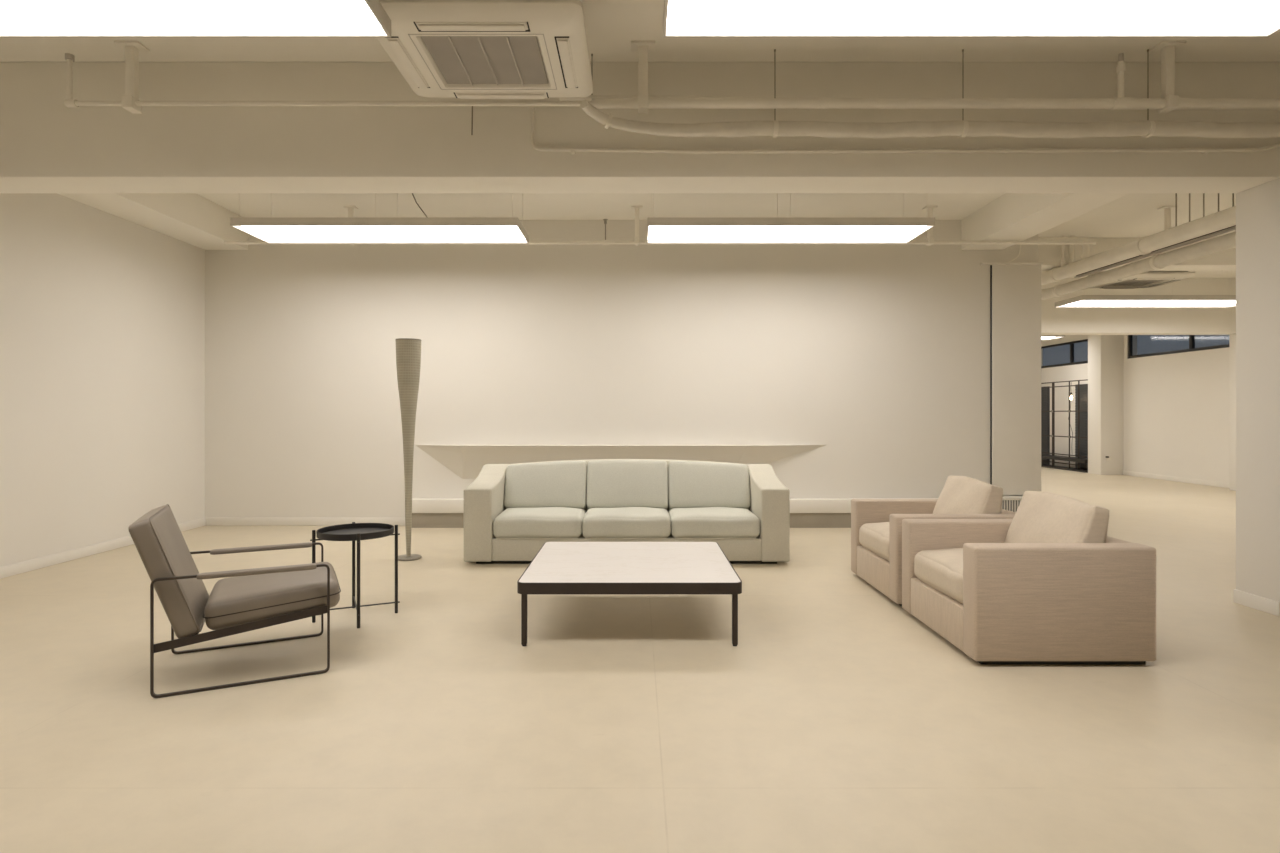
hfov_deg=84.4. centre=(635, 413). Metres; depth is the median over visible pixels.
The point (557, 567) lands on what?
coffee table
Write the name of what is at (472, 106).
cable
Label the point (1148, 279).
air conditioner
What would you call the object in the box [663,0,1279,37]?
ceiling light
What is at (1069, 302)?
diffuser
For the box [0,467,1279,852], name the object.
floor
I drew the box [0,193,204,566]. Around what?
wall
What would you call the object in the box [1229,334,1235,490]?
pillar
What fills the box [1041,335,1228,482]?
wall
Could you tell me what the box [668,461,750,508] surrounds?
cushion
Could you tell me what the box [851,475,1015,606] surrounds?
armchair
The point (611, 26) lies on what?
ceiling
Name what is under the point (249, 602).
seat cushion
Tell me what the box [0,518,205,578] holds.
baseboard
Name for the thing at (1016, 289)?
column
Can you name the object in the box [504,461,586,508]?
cushion
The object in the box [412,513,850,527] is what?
plinth
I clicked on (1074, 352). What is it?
window
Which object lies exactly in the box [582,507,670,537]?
seat cushion
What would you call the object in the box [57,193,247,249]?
beam
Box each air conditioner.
[377,0,592,98]
[1088,271,1194,288]
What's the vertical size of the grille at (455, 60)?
0.021 m
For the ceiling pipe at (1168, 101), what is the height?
0.371 m
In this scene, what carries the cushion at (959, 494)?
on the armchair at (876, 524)
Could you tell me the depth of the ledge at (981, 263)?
7.55 m
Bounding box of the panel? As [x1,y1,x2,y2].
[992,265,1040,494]
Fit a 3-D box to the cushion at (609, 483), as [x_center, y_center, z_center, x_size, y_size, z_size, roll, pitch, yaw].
[-0.075,0.628,6.219,0.712,0.442,0.293,0,0,0]
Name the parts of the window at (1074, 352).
pane, pane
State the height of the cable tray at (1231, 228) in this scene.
0.038 m
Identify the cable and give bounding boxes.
[471,106,472,134]
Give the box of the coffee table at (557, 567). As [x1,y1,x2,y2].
[517,542,741,645]
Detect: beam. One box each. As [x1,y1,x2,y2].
[0,62,1279,192]
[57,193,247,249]
[961,193,1128,249]
[1038,238,1235,270]
[1041,278,1235,334]
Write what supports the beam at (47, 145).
attached to the ceiling
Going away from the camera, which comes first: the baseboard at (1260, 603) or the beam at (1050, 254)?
the baseboard at (1260, 603)
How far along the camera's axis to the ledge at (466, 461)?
7.45 m
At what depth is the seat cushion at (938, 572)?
3.81 m
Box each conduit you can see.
[1060,236,1065,266]
[1068,236,1075,263]
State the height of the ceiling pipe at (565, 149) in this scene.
0.269 m
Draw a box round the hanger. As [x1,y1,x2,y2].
[1157,206,1177,229]
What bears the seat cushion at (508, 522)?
on the sofa
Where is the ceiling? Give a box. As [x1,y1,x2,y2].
[0,0,1279,277]
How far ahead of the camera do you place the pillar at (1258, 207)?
4.34 m
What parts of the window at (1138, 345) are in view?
pane, pane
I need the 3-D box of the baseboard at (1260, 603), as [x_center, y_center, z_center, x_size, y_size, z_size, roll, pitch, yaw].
[3.813,1.157,4.340,0.014,0.085,0.320,0,0,0]
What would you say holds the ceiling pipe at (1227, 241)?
hanging from the ceiling
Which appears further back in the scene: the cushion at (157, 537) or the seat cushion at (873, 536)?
the seat cushion at (873, 536)
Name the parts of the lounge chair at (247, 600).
frame, seat rail, frame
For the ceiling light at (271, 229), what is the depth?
6.25 m
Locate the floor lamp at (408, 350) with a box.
[395,338,421,560]
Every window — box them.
[1041,339,1087,367]
[1128,335,1228,358]
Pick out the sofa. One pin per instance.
(511, 510)
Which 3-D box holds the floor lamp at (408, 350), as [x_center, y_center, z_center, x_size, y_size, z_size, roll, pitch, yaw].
[-1.888,0.291,5.860,0.208,1.818,0.208,0,0,0]
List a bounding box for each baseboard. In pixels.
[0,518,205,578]
[206,518,404,525]
[1123,471,1228,487]
[1233,589,1279,615]
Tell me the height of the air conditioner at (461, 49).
0.442 m
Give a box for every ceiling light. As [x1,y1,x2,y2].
[0,0,390,37]
[230,193,528,242]
[646,193,934,242]
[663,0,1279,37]
[1041,335,1064,339]
[1055,276,1235,306]
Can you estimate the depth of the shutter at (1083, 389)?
15.11 m
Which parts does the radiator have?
plate, frame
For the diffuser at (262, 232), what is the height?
0.008 m
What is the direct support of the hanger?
attached to the ceiling
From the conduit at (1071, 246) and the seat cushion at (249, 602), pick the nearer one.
the seat cushion at (249, 602)
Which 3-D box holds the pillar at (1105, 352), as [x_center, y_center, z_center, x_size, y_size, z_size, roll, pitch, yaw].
[9.375,-0.445,14.100,0.450,3.290,0.400,0,0,0]
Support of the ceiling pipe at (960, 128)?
hanging from the ceiling
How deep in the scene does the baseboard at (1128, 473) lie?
12.47 m
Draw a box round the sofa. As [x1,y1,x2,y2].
[464,459,789,563]
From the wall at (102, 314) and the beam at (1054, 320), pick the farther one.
the beam at (1054, 320)
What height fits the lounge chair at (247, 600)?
0.757 m
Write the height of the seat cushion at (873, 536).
0.238 m
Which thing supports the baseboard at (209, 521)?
attached to the wall at (875, 355)
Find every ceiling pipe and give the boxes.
[64,41,1279,112]
[224,206,1095,244]
[531,107,1279,153]
[560,54,1279,110]
[580,49,1279,137]
[1038,193,1235,284]
[1041,231,1235,299]
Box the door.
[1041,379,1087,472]
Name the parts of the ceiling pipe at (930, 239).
support post, support post, support post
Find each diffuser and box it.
[242,226,524,238]
[648,226,925,238]
[1067,300,1235,304]
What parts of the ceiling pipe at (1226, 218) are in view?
hanger rod, hanger rod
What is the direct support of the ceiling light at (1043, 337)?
hanging from the ceiling
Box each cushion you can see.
[128,505,208,638]
[204,562,339,629]
[493,507,586,537]
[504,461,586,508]
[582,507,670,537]
[586,460,667,508]
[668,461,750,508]
[668,507,759,537]
[859,522,888,560]
[914,548,962,603]
[933,475,1002,513]
[1004,491,1108,542]
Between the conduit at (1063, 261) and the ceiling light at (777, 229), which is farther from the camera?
the conduit at (1063, 261)
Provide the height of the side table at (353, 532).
0.531 m
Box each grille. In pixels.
[420,36,547,84]
[1108,280,1162,285]
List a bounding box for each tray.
[316,523,393,540]
[1074,225,1235,277]
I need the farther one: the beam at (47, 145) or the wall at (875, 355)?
the wall at (875, 355)
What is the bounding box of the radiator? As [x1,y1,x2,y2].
[1002,496,1022,511]
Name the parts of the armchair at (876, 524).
arm, arm, backrest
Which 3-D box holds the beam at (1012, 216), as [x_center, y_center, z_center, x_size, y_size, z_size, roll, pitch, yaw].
[3.725,-1.927,6.050,0.450,0.325,3.100,0,0,0]
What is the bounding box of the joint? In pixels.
[990,265,991,484]
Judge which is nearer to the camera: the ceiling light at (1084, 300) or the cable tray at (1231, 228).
the cable tray at (1231, 228)
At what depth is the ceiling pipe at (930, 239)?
7.11 m
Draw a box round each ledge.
[416,445,824,478]
[980,262,1043,264]
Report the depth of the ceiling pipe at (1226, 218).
6.96 m
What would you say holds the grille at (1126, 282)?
attached to the air conditioner at (1148, 279)
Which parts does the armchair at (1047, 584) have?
arm, arm, backrest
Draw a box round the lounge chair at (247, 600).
[128,504,340,697]
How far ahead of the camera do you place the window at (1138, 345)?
12.73 m
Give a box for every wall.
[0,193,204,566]
[205,220,1037,517]
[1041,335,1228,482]
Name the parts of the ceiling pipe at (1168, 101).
support post, support post, support post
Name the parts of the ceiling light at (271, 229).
power cord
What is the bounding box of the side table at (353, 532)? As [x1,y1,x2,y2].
[310,522,399,627]
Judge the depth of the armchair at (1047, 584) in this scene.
3.34 m
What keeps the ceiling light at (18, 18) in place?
hanging from the ceiling
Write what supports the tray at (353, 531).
on the side table at (353, 532)
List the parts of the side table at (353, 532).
leg, leg, leg, leg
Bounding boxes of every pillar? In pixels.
[1088,335,1122,474]
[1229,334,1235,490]
[1236,178,1279,601]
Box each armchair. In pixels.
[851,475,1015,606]
[902,491,1155,664]
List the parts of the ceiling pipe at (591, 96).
hanger rod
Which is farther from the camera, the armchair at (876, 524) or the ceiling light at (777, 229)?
the ceiling light at (777, 229)
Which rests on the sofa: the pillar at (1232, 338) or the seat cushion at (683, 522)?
the seat cushion at (683, 522)
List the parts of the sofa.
arm, backrest, arm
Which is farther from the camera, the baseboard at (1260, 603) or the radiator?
the radiator
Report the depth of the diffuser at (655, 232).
6.36 m
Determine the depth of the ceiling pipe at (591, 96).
4.09 m
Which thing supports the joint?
attached to the wall at (875, 355)
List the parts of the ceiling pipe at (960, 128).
hanger rod, hanger rod, hanger rod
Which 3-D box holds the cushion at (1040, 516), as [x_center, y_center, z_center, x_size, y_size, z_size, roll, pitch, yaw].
[2.243,0.639,3.806,0.259,0.416,0.650,0,0,0]

